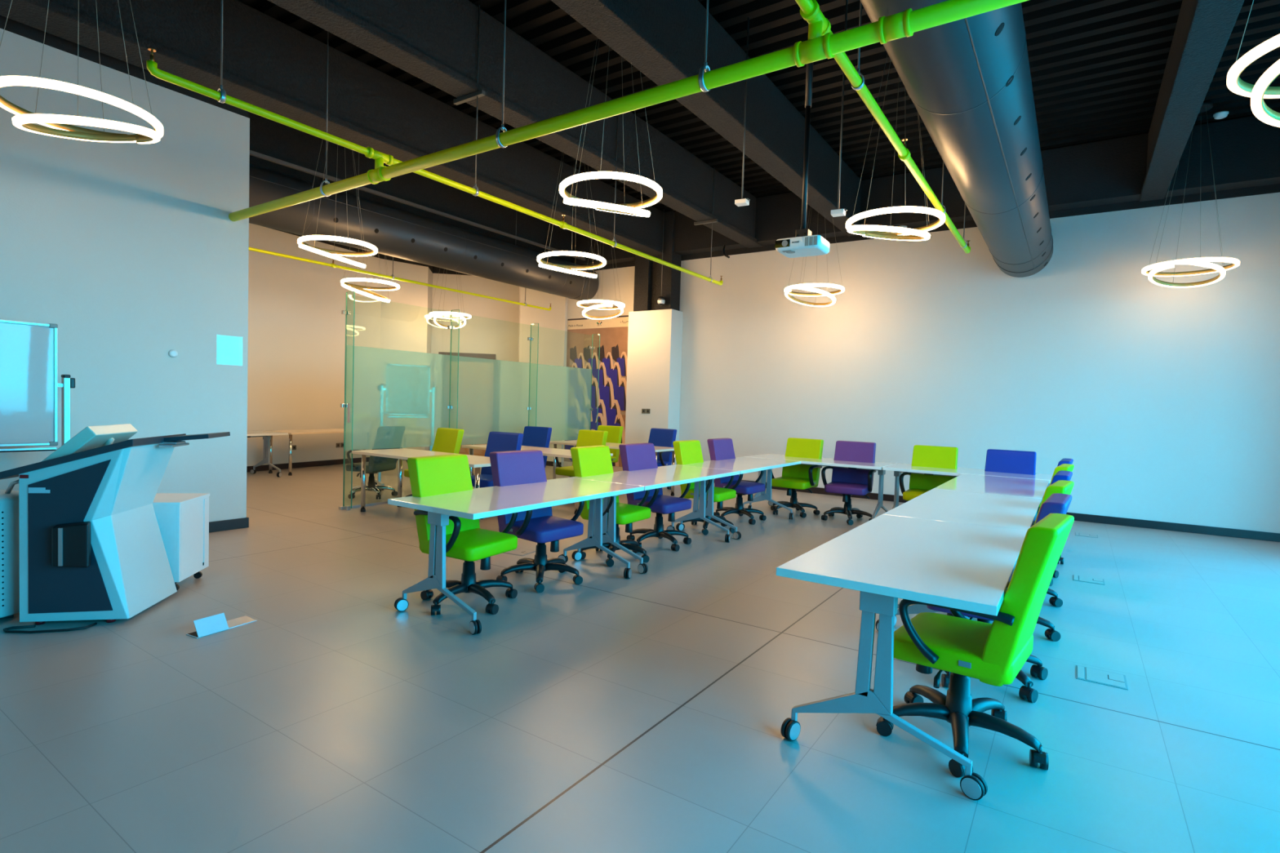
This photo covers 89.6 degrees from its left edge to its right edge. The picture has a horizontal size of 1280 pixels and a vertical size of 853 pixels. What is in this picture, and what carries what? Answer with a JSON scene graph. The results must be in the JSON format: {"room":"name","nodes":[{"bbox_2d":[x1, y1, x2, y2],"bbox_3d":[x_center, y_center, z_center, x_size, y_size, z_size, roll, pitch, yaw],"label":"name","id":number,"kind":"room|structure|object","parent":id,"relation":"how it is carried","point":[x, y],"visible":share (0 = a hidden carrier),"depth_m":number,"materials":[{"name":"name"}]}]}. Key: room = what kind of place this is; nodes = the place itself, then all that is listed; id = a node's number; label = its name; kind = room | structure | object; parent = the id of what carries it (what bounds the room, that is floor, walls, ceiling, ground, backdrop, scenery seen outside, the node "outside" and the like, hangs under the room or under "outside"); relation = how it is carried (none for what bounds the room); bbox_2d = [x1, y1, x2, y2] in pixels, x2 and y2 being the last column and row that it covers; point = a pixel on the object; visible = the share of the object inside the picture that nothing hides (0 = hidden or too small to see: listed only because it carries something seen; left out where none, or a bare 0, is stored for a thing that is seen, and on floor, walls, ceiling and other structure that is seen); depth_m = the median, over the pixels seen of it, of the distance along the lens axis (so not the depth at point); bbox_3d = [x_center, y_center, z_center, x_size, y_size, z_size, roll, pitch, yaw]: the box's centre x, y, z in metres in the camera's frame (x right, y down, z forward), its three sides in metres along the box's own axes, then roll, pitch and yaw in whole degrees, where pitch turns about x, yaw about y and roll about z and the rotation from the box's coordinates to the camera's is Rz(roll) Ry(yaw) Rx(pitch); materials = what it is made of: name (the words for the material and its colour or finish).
{"room":"classroom","nodes":[
{"label":"classroom","id":0,"kind":"room"},
{"bbox_2d":[0,14,249,521],"bbox_3d":[-6.002,-1.367,3.541,0.140,4.878,7.180,3,2,34],"label":"wall","id":1,"kind":"structure","parent":0,"point":[135,252],"depth_m":5.70,"materials":[{"name":"white paint"}]},
{"bbox_2d":[217,335,239,364],"bbox_3d":[-4.046,-0.750,6.360,0.003,0.285,0.235,3,2,34],"label":"sign","id":2,"kind":"object","parent":1,"relation":"attached to","point":[228,347],"visible":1,"depth_m":6.35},
{"bbox_2d":[208,516,248,533],"bbox_3d":[-6.061,1.018,3.628,0.158,0.103,7.198,3,2,34],"label":"baseboard","id":3,"kind":"structure","parent":1,"relation":"attached to","point":[237,523],"depth_m":6.41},
{"bbox_2d":[263,226,469,275],"bbox_3d":[-5.542,-3.794,12.400,7.899,0.628,3.287,0,3,-37],"label":"wall","id":4,"kind":"structure","parent":0,"point":[434,269],"depth_m":13.69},
{"bbox_2d":[246,222,568,466],"bbox_3d":[-5.616,-1.358,12.486,7.899,4.250,3.287,0,3,-37],"label":"wall","id":5,"kind":"structure","parent":0,"point":[296,354],"depth_m":12.55,"materials":[{"name":"white paint"}]},
{"bbox_2d":[246,457,561,472],"bbox_3d":[-5.665,0.718,12.496,7.737,0.100,3.190,0,3,-37],"label":"baseboard","id":6,"kind":"structure","parent":5,"relation":"attached to","point":[331,462],"depth_m":12.23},
{"bbox_2d":[438,351,495,456],"bbox_3d":[-4.071,-0.498,15.118,1.300,2.440,0.030,1,2,-8],"label":"door","id":7,"kind":"structure","parent":5,"relation":"in","point":[462,451],"depth_m":15.13,"materials":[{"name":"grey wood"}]},
{"bbox_2d":[0,460,1279,852],"bbox_3d":[-2.586,1.142,6.261,16.820,0.120,15.850,3,2,34],"label":"floor","id":8,"kind":"structure","parent":0,"point":[609,712],"depth_m":2.88,"materials":[{"name":"tile"}]},
{"bbox_2d":[0,479,19,619],"bbox_3d":[-3.874,0.714,3.782,0.410,0.831,0.410,3,2,34],"label":"pedestal","id":9,"kind":"object","parent":8,"relation":"on","point":[9,499],"visible":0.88,"depth_m":3.76,"materials":[{"name":"grey metal"}]},
{"bbox_2d":[0,319,75,452],"bbox_3d":[-4.916,0.141,4.538,0.606,1.861,1.460,3,2,34],"label":"whiteboard","id":10,"kind":"object","parent":8,"relation":"on","point":[28,351],"visible":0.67,"depth_m":4.90,"materials":[{"name":"metal"}]},
{"bbox_2d":[0,447,56,452],"bbox_3d":[-4.888,0.180,4.519,0.070,0.025,1.200,3,2,34],"label":"tray","id":11,"kind":"object","parent":10,"relation":"on","point":[16,450],"depth_m":4.86,"materials":[{"name":"metal"}]},
{"bbox_2d":[3,622,97,633],"bbox_3d":[-3.353,1.143,3.647,0.432,0.014,0.114,1,2,-13],"label":"power cable","id":12,"kind":"object","parent":8,"relation":"on","point":[6,629],"visible":1,"depth_m":3.62,"materials":[{"name":"black rubber"}]},
{"bbox_2d":[0,423,230,625],"bbox_3d":[-3.233,0.565,4.000,0.970,1.152,0.710,1,2,-11],"label":"lectern","id":13,"kind":"object","parent":8,"relation":"on","point":[91,547],"visible":1,"depth_m":3.73,"materials":[{"name":"laminate"}]},
{"bbox_2d":[40,423,137,462],"bbox_3d":[-3.373,0.151,3.920,0.354,0.328,0.430,1,2,-11],"label":"monitor","id":14,"kind":"object","parent":13,"relation":"on","point":[90,437],"depth_m":3.79,"materials":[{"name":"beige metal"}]},
{"bbox_2d":[128,431,230,441],"bbox_3d":[-3.074,0.081,4.210,0.599,0.090,0.320,1,2,-11],"label":"tray","id":15,"kind":"object","parent":13,"relation":"on","point":[176,437],"depth_m":4.10,"materials":[{"name":"plastic"}]},
{"bbox_2d":[152,493,209,590],"bbox_3d":[-3.404,0.808,4.529,0.510,0.620,0.438,1,2,-11],"label":"base cabinet","id":16,"kind":"object","parent":8,"relation":"on","point":[182,518],"visible":0.48,"depth_m":4.46,"materials":[{"name":"laminate"}]},
{"bbox_2d":[186,615,257,638],"bbox_3d":[-2.437,1.167,3.765,0.110,0.015,0.340,3,2,27],"label":"box","id":17,"kind":"object","parent":8,"relation":"on","point":[245,620],"visible":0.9,"depth_m":3.83,"materials":[{"name":"metal"}]},
{"bbox_2d":[193,613,228,637],"bbox_3d":[-2.440,1.130,3.671,0.053,0.086,0.165,3,2,27],"label":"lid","id":18,"kind":"object","parent":17,"relation":"attached to","point":[217,623],"visible":1,"depth_m":3.67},
{"bbox_2d":[247,431,288,477],"bbox_3d":[-6.535,0.467,10.001,0.800,0.725,1.750,3,2,25],"label":"folding table","id":19,"kind":"object","parent":8,"relation":"on","point":[266,436],"visible":0.43,"depth_m":10.68,"materials":[{"name":"laminate"}]},
{"bbox_2d":[266,428,343,475],"bbox_3d":[-5.667,0.429,11.803,0.720,0.725,2.100,3,2,25],"label":"desk","id":20,"kind":"object","parent":8,"relation":"on","point":[291,433],"visible":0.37,"depth_m":11.01,"materials":[{"name":"laminate"}]},
{"bbox_2d":[346,448,399,499],"bbox_3d":[-3.666,0.469,8.827,0.686,0.977,0.642,2,2,14],"label":"office chair","id":21,"kind":"object","parent":8,"relation":"on","point":[375,464],"visible":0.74,"depth_m":8.67,"materials":[{"name":"grey fabric"}]},
{"bbox_2d":[351,448,490,511],"bbox_3d":[-2.328,0.690,7.305,2.100,0.725,0.720,3,2,34],"label":"desk","id":22,"kind":"object","parent":8,"relation":"on","point":[474,461],"visible":0.45,"depth_m":7.52,"materials":[{"name":"beige laminate"}]},
{"bbox_2d":[404,427,464,497],"bbox_3d":[-2.684,0.517,8.322,0.650,0.977,0.642,3,3,39],"label":"office chair","id":23,"kind":"object","parent":8,"relation":"on","point":[447,440],"visible":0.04,"depth_m":8.41,"materials":[{"name":"green plastic"}]},
{"bbox_2d":[407,453,517,615],"bbox_3d":[-1.175,0.703,4.339,0.677,0.977,0.654,3,2,28],"label":"office chair","id":24,"kind":"object","parent":8,"relation":"on","point":[431,475],"visible":0.8,"depth_m":4.30,"materials":[{"name":"fabric"}]},
{"bbox_2d":[338,291,599,510],"bbox_3d":[-2.161,-0.328,9.650,0.204,2.603,4.813,3,2,34],"label":"glass wall","id":25,"kind":"structure","parent":8,"relation":"on","point":[393,398],"depth_m":8.97,"materials":[{"name":"clear glass"}]},
{"bbox_2d":[471,431,523,519],"bbox_3d":[-1.792,0.565,7.718,0.648,0.977,0.646,3,2,30],"label":"office chair","id":26,"kind":"object","parent":8,"relation":"on","point":[497,441],"visible":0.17,"depth_m":7.85,"materials":[{"name":"fabric"}]},
{"bbox_2d":[387,477,644,635],"bbox_3d":[-0.799,0.831,4.626,0.800,0.725,1.750,3,2,34],"label":"folding table","id":27,"kind":"object","parent":8,"relation":"on","point":[490,501],"visible":0.95,"depth_m":4.18,"materials":[{"name":"white laminate"}]},
{"bbox_2d":[502,548,535,555],"bbox_3d":[-1.092,1.139,5.854,0.220,0.006,0.220,3,2,26],"label":"floor outlet","id":28,"kind":"object","parent":8,"relation":"on","point":[520,552],"visible":0.85,"depth_m":5.83,"materials":[{"name":"grey metal"}]},
{"bbox_2d":[521,426,551,467],"bbox_3d":[-1.747,0.496,9.717,0.637,0.977,0.679,3,2,31],"label":"office chair","id":29,"kind":"object","parent":8,"relation":"on","point":[533,436],"visible":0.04,"depth_m":9.85,"materials":[{"name":"blue fabric"}]},
{"bbox_2d":[489,449,584,592],"bbox_3d":[-0.759,0.694,4.960,0.657,0.977,0.636,3,3,37],"label":"office chair","id":30,"kind":"object","parent":8,"relation":"on","point":[510,468],"visible":0.82,"depth_m":4.90,"materials":[{"name":"fabric"}]},
{"bbox_2d":[462,444,613,514],"bbox_3d":[-1.426,0.668,8.675,2.100,0.725,0.720,3,2,35],"label":"desk","id":31,"kind":"object","parent":8,"relation":"on","point":[564,453],"visible":0.19,"depth_m":8.63,"materials":[{"name":"laminate"}]},
{"bbox_2d":[555,429,608,477],"bbox_3d":[-0.843,0.546,9.067,0.648,0.977,0.687,3,3,37],"label":"office chair","id":32,"kind":"object","parent":8,"relation":"on","point":[586,437],"visible":0.2,"depth_m":9.16,"materials":[{"name":"green plastic"}]},
{"bbox_2d":[597,425,622,462],"bbox_3d":[-0.698,0.478,11.114,0.650,0.977,0.691,3,2,32],"label":"office chair","id":33,"kind":"object","parent":8,"relation":"on","point":[615,433],"visible":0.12,"depth_m":11.19,"materials":[{"name":"green fabric"}]},
{"bbox_2d":[570,445,650,567],"bbox_3d":[-0.214,0.683,5.741,0.683,0.977,0.632,3,2,32],"label":"office chair","id":34,"kind":"object","parent":8,"relation":"on","point":[592,460],"visible":0.61,"depth_m":5.68,"materials":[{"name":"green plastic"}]},
{"bbox_2d":[549,440,675,496],"bbox_3d":[-0.441,0.647,10.133,2.100,0.725,0.720,3,2,35],"label":"desk","id":35,"kind":"object","parent":8,"relation":"on","point":[573,442],"visible":0.34,"depth_m":9.97,"materials":[{"name":"laminate"}]},
{"bbox_2d":[618,442,691,551],"bbox_3d":[0.165,0.673,6.334,0.668,0.977,0.651,3,3,36],"label":"office chair","id":36,"kind":"object","parent":8,"relation":"on","point":[634,456],"visible":0.74,"depth_m":6.30,"materials":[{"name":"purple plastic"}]},
{"bbox_2d":[570,465,740,573],"bbox_3d":[0.190,0.809,6.088,0.800,0.725,1.750,3,2,34],"label":"folding table","id":37,"kind":"object","parent":8,"relation":"on","point":[660,477],"visible":0.86,"depth_m":5.83,"materials":[{"name":"laminate"}]},
{"bbox_2d":[648,427,676,489],"bbox_3d":[0.194,0.526,10.523,0.650,0.977,0.678,3,3,38],"label":"office chair","id":38,"kind":"object","parent":8,"relation":"on","point":[658,437],"visible":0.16,"depth_m":10.57,"materials":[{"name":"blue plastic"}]},
{"bbox_2d":[672,440,736,535],"bbox_3d":[0.764,0.661,7.185,0.686,0.977,0.639,3,2,33],"label":"office chair","id":39,"kind":"object","parent":8,"relation":"on","point":[686,451],"visible":0.57,"depth_m":7.13,"materials":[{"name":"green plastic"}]},
{"bbox_2d":[706,438,766,524],"bbox_3d":[1.192,0.650,7.863,0.637,0.977,0.646,3,3,36],"label":"office chair","id":40,"kind":"object","parent":8,"relation":"on","point":[719,449],"visible":0.78,"depth_m":7.82,"materials":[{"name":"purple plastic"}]},
{"bbox_2d":[673,456,800,539],"bbox_3d":[1.178,0.787,7.551,0.800,0.725,1.750,3,2,34],"label":"folding table","id":41,"kind":"object","parent":8,"relation":"on","point":[744,464],"visible":0.79,"depth_m":7.35,"materials":[{"name":"laminate"}]},
{"bbox_2d":[770,437,823,517],"bbox_3d":[2.029,0.653,8.491,0.650,0.977,0.673,3,3,38],"label":"office chair","id":42,"kind":"object","parent":8,"relation":"on","point":[797,477],"visible":0.91,"depth_m":8.50,"materials":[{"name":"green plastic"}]},
{"bbox_2d":[743,453,897,519],"bbox_3d":[2.309,0.792,8.368,1.750,0.725,0.800,3,2,34],"label":"folding table","id":43,"kind":"object","parent":8,"relation":"on","point":[830,462],"visible":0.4,"depth_m":8.00,"materials":[{"name":"laminate"}]},
{"bbox_2d":[821,440,875,524],"bbox_3d":[2.632,0.687,8.052,0.653,0.977,0.685,3,2,31],"label":"office chair","id":44,"kind":"object","parent":8,"relation":"on","point":[846,482],"visible":0.95,"depth_m":8.12,"materials":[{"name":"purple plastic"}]},
{"bbox_2d":[776,514,1026,800],"bbox_3d":[1.369,0.948,3.163,0.800,0.725,1.750,3,2,34],"label":"folding table","id":45,"kind":"object","parent":8,"relation":"on","point":[886,558],"visible":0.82,"depth_m":2.62,"materials":[{"name":"laminate"}]},
{"bbox_2d":[898,444,958,501],"bbox_3d":[3.369,0.727,7.552,0.650,0.977,0.686,3,2,34],"label":"office chair","id":46,"kind":"object","parent":8,"relation":"on","point":[931,456],"visible":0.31,"depth_m":7.67,"materials":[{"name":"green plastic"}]},
{"bbox_2d":[883,488,1041,626],"bbox_3d":[2.349,0.926,4.613,0.800,0.725,1.750,3,2,34],"label":"folding table","id":47,"kind":"object","parent":8,"relation":"on","point":[1006,512],"visible":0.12,"depth_m":4.42,"materials":[{"name":"laminate"}]},
{"bbox_2d":[882,462,1053,509],"bbox_3d":[3.770,0.871,7.381,1.750,0.725,0.800,3,2,34],"label":"folding table","id":48,"kind":"object","parent":8,"relation":"on","point":[898,468],"visible":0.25,"depth_m":7.36,"materials":[{"name":"laminate"}]},
{"bbox_2d":[875,513,1074,777],"bbox_3d":[1.380,0.839,2.692,0.632,0.977,0.645,3,3,40],"label":"office chair","id":49,"kind":"object","parent":8,"relation":"on","point":[994,654],"visible":0.88,"depth_m":2.54,"materials":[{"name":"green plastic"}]},
{"bbox_2d":[933,473,1049,500],"bbox_3d":[3.336,0.904,6.073,0.800,0.725,1.750,3,2,34],"label":"folding table","id":50,"kind":"object","parent":8,"relation":"on","point":[1003,486],"visible":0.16,"depth_m":5.92,"materials":[{"name":"laminate"}]},
{"bbox_2d":[926,493,1071,702],"bbox_3d":[1.823,0.828,3.394,0.683,0.977,0.645,3,3,37],"label":"office chair","id":51,"kind":"object","parent":8,"relation":"on","point":[1056,503],"visible":0.13,"depth_m":3.16,"materials":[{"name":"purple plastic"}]},
{"bbox_2d":[984,448,1036,475],"bbox_3d":[4.061,0.763,7.114,0.652,0.977,0.678,3,3,36],"label":"office chair","id":52,"kind":"object","parent":8,"relation":"on","point":[1021,462],"visible":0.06,"depth_m":7.28,"materials":[{"name":"fabric"}]},
{"bbox_2d":[967,480,1074,641],"bbox_3d":[2.320,0.817,4.103,0.657,0.977,0.630,3,3,39],"label":"office chair","id":53,"kind":"object","parent":8,"relation":"on","point":[1062,486],"visible":0.12,"depth_m":3.95,"materials":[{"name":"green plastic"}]},
{"bbox_2d":[1033,471,1072,607],"bbox_3d":[2.796,0.807,4.806,0.653,0.977,0.633,3,3,36],"label":"office chair","id":54,"kind":"object","parent":8,"relation":"on","point":[1055,601],"visible":0.07,"depth_m":4.66,"materials":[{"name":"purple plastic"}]},
{"bbox_2d":[1032,463,1074,586],"bbox_3d":[3.268,0.795,5.530,0.683,0.977,0.645,3,3,38],"label":"office chair","id":55,"kind":"object","parent":8,"relation":"on","point":[1064,467],"visible":0.07,"depth_m":5.23,"materials":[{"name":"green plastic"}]},
{"bbox_2d":[1072,574,1105,585],"bbox_3d":[3.807,1.300,5.473,0.220,0.006,0.220,3,2,34],"label":"floor outlet","id":56,"kind":"object","parent":8,"relation":"on","point":[1077,578],"visible":1,"depth_m":5.46,"materials":[{"name":"grey metal"}]},
{"bbox_2d":[1075,665,1128,689],"bbox_3d":[2.452,1.331,3.429,0.220,0.006,0.220,3,2,34],"label":"floor outlet","id":57,"kind":"object","parent":8,"relation":"on","point":[1088,674],"visible":1,"depth_m":3.42,"materials":[{"name":"grey metal"}]},
{"bbox_2d":[238,0,1279,212],"bbox_3d":[-2.421,-3.896,6.192,16.720,0.200,15.845,3,2,34],"label":"ceiling","id":58,"kind":"structure","parent":0,"point":[1097,67],"depth_m":6.68,"materials":[{"name":"black metal"}]},
{"bbox_2d":[0,0,163,143],"bbox_3d":[-3.490,-2.772,4.019,0.842,1.953,0.842,3,2,34],"label":"pendant lamp","id":59,"kind":"object","parent":58,"relation":"hanging from","point":[24,119],"visible":1,"depth_m":3.97,"materials":[{"name":"metal"}]},
{"bbox_2d":[0,75,163,143],"bbox_3d":[-3.516,-1.896,4.050,0.842,0.199,0.842,3,2,34],"label":"diffuser","id":60,"kind":"object","parent":59,"relation":"attached to","point":[24,119],"depth_m":3.95,"materials":[{"name":"plastic"}]},
{"bbox_2d":[0,0,664,256],"bbox_3d":[-3.553,-3.449,6.170,0.430,0.760,14.330,3,2,34],"label":"ceiling beam","id":61,"kind":"structure","parent":58,"relation":"attached to","point":[268,64],"depth_m":6.42,"materials":[{"name":"black metal"}]},
{"bbox_2d":[297,141,377,268],"bbox_3d":[-3.479,-2.864,7.463,0.843,2.011,0.842,3,2,34],"label":"pendant lamp","id":62,"kind":"object","parent":58,"relation":"hanging from","point":[332,254],"visible":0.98,"depth_m":7.28,"materials":[{"name":"metal"}]},
{"bbox_2d":[297,235,377,268],"bbox_3d":[-3.506,-1.989,7.494,0.843,0.258,0.842,3,2,34],"label":"diffuser","id":63,"kind":"object","parent":62,"relation":"attached to","point":[332,254],"depth_m":7.26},
{"bbox_2d":[341,248,399,302],"bbox_3d":[-4.151,-2.956,9.967,0.843,2.045,0.842,3,2,34],"label":"pendant lamp","id":64,"kind":"object","parent":58,"relation":"hanging from","point":[362,290],"visible":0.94,"depth_m":9.87,"materials":[{"name":"metal"}]},
{"bbox_2d":[341,277,399,302],"bbox_3d":[-4.177,-2.081,9.998,0.843,0.292,0.842,3,2,34],"label":"diffuser","id":65,"kind":"object","parent":64,"relation":"attached to","point":[362,290],"depth_m":9.85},
{"bbox_2d":[248,247,551,311],"bbox_3d":[-3.568,-3.102,10.030,0.055,1.728,6.540,3,2,34],"label":"pipe","id":66,"kind":"object","parent":58,"relation":"hanging from","point":[333,265],"visible":0.68,"depth_m":9.73,"materials":[{"name":"metal"}]},
{"bbox_2d":[248,111,572,262],"bbox_3d":[-5.358,-3.547,7.389,0.350,0.760,14.330,3,2,34],"label":"ceiling beam","id":67,"kind":"structure","parent":58,"relation":"attached to","point":[268,137],"depth_m":9.75,"materials":[{"name":"black metal"}]},
{"bbox_2d":[248,152,599,300],"bbox_3d":[-3.021,-3.211,10.081,0.682,1.481,7.000,3,2,34],"label":"air duct","id":68,"kind":"object","parent":58,"relation":"hanging from","point":[395,233],"visible":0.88,"depth_m":9.23,"materials":[{"name":"metal"}]},
{"bbox_2d":[249,150,585,260],"bbox_3d":[-2.922,-3.197,9.773,0.050,0.040,6.600,3,2,34],"label":"rail","id":69,"kind":"object","parent":68,"relation":"attached to","point":[267,157],"visible":0.64,"depth_m":9.11,"materials":[{"name":"metal"}]},
{"bbox_2d":[146,0,723,285],"bbox_3d":[-0.784,-2.924,6.763,0.078,1.684,7.351,3,2,34],"label":"pipe","id":70,"kind":"object","parent":58,"relation":"hanging from","point":[220,95],"visible":1,"depth_m":4.92,"materials":[{"name":"metal"}]},
{"bbox_2d":[429,269,471,328],"bbox_3d":[-3.933,-3.076,13.428,0.842,2.038,0.842,3,2,34],"label":"pendant lamp","id":71,"kind":"object","parent":58,"relation":"hanging from","point":[439,314],"visible":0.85,"depth_m":13.36,"materials":[{"name":"metal"}]},
{"bbox_2d":[429,311,471,328],"bbox_3d":[-3.960,-2.200,13.459,0.842,0.284,0.842,3,2,34],"label":"diffuser","id":72,"kind":"object","parent":71,"relation":"attached to","point":[439,314],"depth_m":13.34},
{"bbox_2d":[267,0,763,248],"bbox_3d":[-2.009,-3.366,5.128,0.280,0.760,14.330,3,2,34],"label":"ceiling beam","id":73,"kind":"structure","parent":58,"relation":"attached to","point":[435,42],"depth_m":6.21,"materials":[{"name":"black metal"}]},
{"bbox_2d":[453,89,485,105],"bbox_3d":[-1.545,-2.976,5.828,0.380,0.040,0.040,3,2,34],"label":"bracket","id":74,"kind":"object","parent":73,"relation":"attached to","point":[480,93],"visible":1,"depth_m":5.81,"materials":[{"name":"metal"}]},
{"bbox_2d":[537,154,606,278],"bbox_3d":[-0.812,-2.804,7.859,0.843,1.998,0.842,3,2,34],"label":"pendant lamp","id":75,"kind":"object","parent":58,"relation":"hanging from","point":[562,268],"visible":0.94,"depth_m":7.70,"materials":[{"name":"metal"}]},
{"bbox_2d":[537,250,606,278],"bbox_3d":[-0.839,-1.928,7.889,0.843,0.245,0.842,3,2,34],"label":"diffuser","id":76,"kind":"object","parent":75,"relation":"attached to","point":[562,268],"depth_m":7.66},
{"bbox_2d":[577,239,624,319],"bbox_3d":[-0.664,-2.921,11.341,0.842,2.003,0.842,3,2,34],"label":"pendant lamp","id":77,"kind":"object","parent":58,"relation":"hanging from","point":[620,305],"visible":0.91,"depth_m":11.21,"materials":[{"name":"metal"}]},
{"bbox_2d":[577,299,624,319],"bbox_3d":[-0.691,-2.044,11.372,0.842,0.249,0.842,3,2,34],"label":"diffuser","id":78,"kind":"object","parent":77,"relation":"attached to","point":[620,305],"depth_m":11.20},
{"bbox_2d":[559,36,662,217],"bbox_3d":[-0.213,-2.693,5.246,0.842,2.000,0.842,3,2,34],"label":"pendant lamp","id":79,"kind":"object","parent":58,"relation":"hanging from","point":[633,209],"visible":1,"depth_m":5.05,"materials":[{"name":"metal"}]},
{"bbox_2d":[559,171,662,217],"bbox_3d":[-0.240,-1.817,5.277,0.842,0.246,0.842,3,2,34],"label":"diffuser","id":80,"kind":"object","parent":79,"relation":"attached to","point":[633,209],"depth_m":5.04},
{"bbox_2d":[228,0,1028,221],"bbox_3d":[-0.318,-2.726,3.837,8.860,1.844,0.108,3,2,34],"label":"pipe","id":81,"kind":"object","parent":58,"relation":"hanging from","point":[818,46],"visible":1,"depth_m":3.43,"materials":[{"name":"metal"}]},
{"bbox_2d":[551,0,861,235],"bbox_3d":[-0.589,-3.289,4.169,0.290,0.760,14.330,3,2,34],"label":"ceiling beam","id":82,"kind":"structure","parent":58,"relation":"attached to","point":[664,40],"depth_m":6.07,"materials":[{"name":"black metal"}]},
{"bbox_2d":[734,17,750,206],"bbox_3d":[0.961,-2.848,5.827,0.133,1.665,0.090,3,2,30],"label":"ceiling sensor","id":83,"kind":"object","parent":58,"relation":"hanging from","point":[743,202],"visible":1,"depth_m":5.83,"materials":[{"name":"white plastic"}]},
{"bbox_2d":[774,23,830,257],"bbox_3d":[1.328,-2.510,5.098,0.360,2.266,0.304,3,2,32],"label":"projector","id":84,"kind":"object","parent":58,"relation":"hanging from","point":[804,244],"visible":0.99,"depth_m":5.08,"materials":[{"name":"white plastic"}]},
{"bbox_2d":[784,206,844,306],"bbox_3d":[2.544,-2.761,9.308,0.842,1.985,0.842,3,2,34],"label":"pendant lamp","id":85,"kind":"object","parent":58,"relation":"hanging from","point":[788,291],"visible":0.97,"depth_m":9.27,"materials":[{"name":"metal"}]},
{"bbox_2d":[784,283,844,306],"bbox_3d":[2.518,-1.885,9.339,0.842,0.231,0.842,3,2,34],"label":"diffuser","id":86,"kind":"object","parent":85,"relation":"attached to","point":[788,290],"depth_m":9.25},
{"bbox_2d":[830,0,848,217],"bbox_3d":[1.750,-2.736,5.537,0.133,1.820,0.090,3,2,30],"label":"ceiling sensor","id":87,"kind":"object","parent":58,"relation":"hanging from","point":[837,212],"visible":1,"depth_m":5.54,"materials":[{"name":"white plastic"}]},
{"bbox_2d":[795,0,970,253],"bbox_3d":[0.771,-2.739,2.908,0.084,1.687,10.805,3,2,34],"label":"pipe","id":88,"kind":"object","parent":58,"relation":"hanging from","point":[810,11],"visible":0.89,"depth_m":3.95,"materials":[{"name":"metal"}]},
{"bbox_2d":[845,55,945,240],"bbox_3d":[2.342,-2.660,5.849,0.842,1.953,0.842,3,2,34],"label":"pendant lamp","id":89,"kind":"object","parent":58,"relation":"hanging from","point":[882,232],"visible":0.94,"depth_m":5.75,"materials":[{"name":"metal"}]},
{"bbox_2d":[845,206,945,240],"bbox_3d":[2.315,-1.784,5.880,0.842,0.199,0.842,3,2,34],"label":"diffuser","id":90,"kind":"object","parent":89,"relation":"attached to","point":[882,232],"depth_m":5.70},
{"bbox_2d":[860,0,1053,277],"bbox_3d":[1.264,-2.746,2.877,0.692,1.641,14.150,3,2,34],"label":"air duct","id":91,"kind":"object","parent":58,"relation":"hanging from","point":[968,81],"visible":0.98,"depth_m":4.18,"materials":[{"name":"metal"}]},
{"bbox_2d":[1142,102,1239,288],"bbox_3d":[6.207,-2.583,7.234,0.842,1.972,0.842,3,2,34],"label":"pendant lamp","id":92,"kind":"object","parent":58,"relation":"hanging from","point":[1202,261],"visible":0.98,"depth_m":7.20,"materials":[{"name":"metal"}]},
{"bbox_2d":[1142,257,1239,288],"bbox_3d":[6.180,-1.707,7.265,0.842,0.218,0.842,3,2,34],"label":"diffuser","id":93,"kind":"object","parent":92,"relation":"attached to","point":[1202,261],"depth_m":7.20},
{"bbox_2d":[1138,0,1244,201],"bbox_3d":[2.417,-3.126,2.140,0.250,0.760,14.330,3,2,34],"label":"ceiling beam","id":94,"kind":"structure","parent":58,"relation":"attached to","point":[1203,29],"depth_m":5.44,"materials":[{"name":"black metal"}]},
{"bbox_2d":[1226,0,1279,127],"bbox_3d":[3.290,-2.486,2.939,0.842,2.039,0.845,3,2,34],"label":"pendant lamp","id":95,"kind":"object","parent":58,"relation":"hanging from","point":[1261,90],"visible":1,"depth_m":3.12,"materials":[{"name":"metal"}]},
{"bbox_2d":[563,183,1279,533],"bbox_3d":[3.305,-1.325,10.317,11.620,4.878,0.152,3,2,34],"label":"wall","id":96,"kind":"structure","parent":0,"point":[1164,402],"depth_m":8.81,"materials":[{"name":"white paint"}]},
{"bbox_2d":[564,315,628,466],"bbox_3d":[-0.860,-0.718,13.056,1.676,2.980,0.009,3,2,34],"label":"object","id":97,"kind":"structure","parent":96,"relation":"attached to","point":[612,357],"depth_m":12.95,"materials":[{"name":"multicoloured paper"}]},
{"bbox_2d":[624,308,683,464],"bbox_3d":[0.244,-0.590,12.078,0.950,3.100,0.400,3,2,34],"label":"column","id":98,"kind":"structure","parent":96,"relation":"attached to","point":[655,337],"depth_m":11.87,"materials":[{"name":"white paint"}]},
{"bbox_2d":[633,210,681,311],"bbox_3d":[0.331,-3.023,12.001,0.820,1.770,0.330,3,2,34],"label":"steel pillar","id":99,"kind":"structure","parent":98,"relation":"on","point":[647,273],"depth_m":11.83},
{"bbox_2d":[707,480,1279,542],"bbox_3d":[4.309,1.122,9.586,8.720,0.100,0.018,3,2,34],"label":"baseboard","id":100,"kind":"structure","parent":96,"relation":"attached to","point":[1245,534],"depth_m":8.12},
{"bbox_3d":[4.099,-3.024,1.017,0.140,0.778,14.350,3,2,34],"label":"wall","id":101,"kind":"structure","parent":0,"visible":0},
{"bbox_2d":[570,111,1279,265],"bbox_3d":[3.200,-3.389,10.086,11.520,0.730,0.280,3,2,34],"label":"ceiling beam","id":102,"kind":"structure","parent":101,"relation":"attached to","point":[1246,151],"depth_m":8.31,"materials":[{"name":"metal"}]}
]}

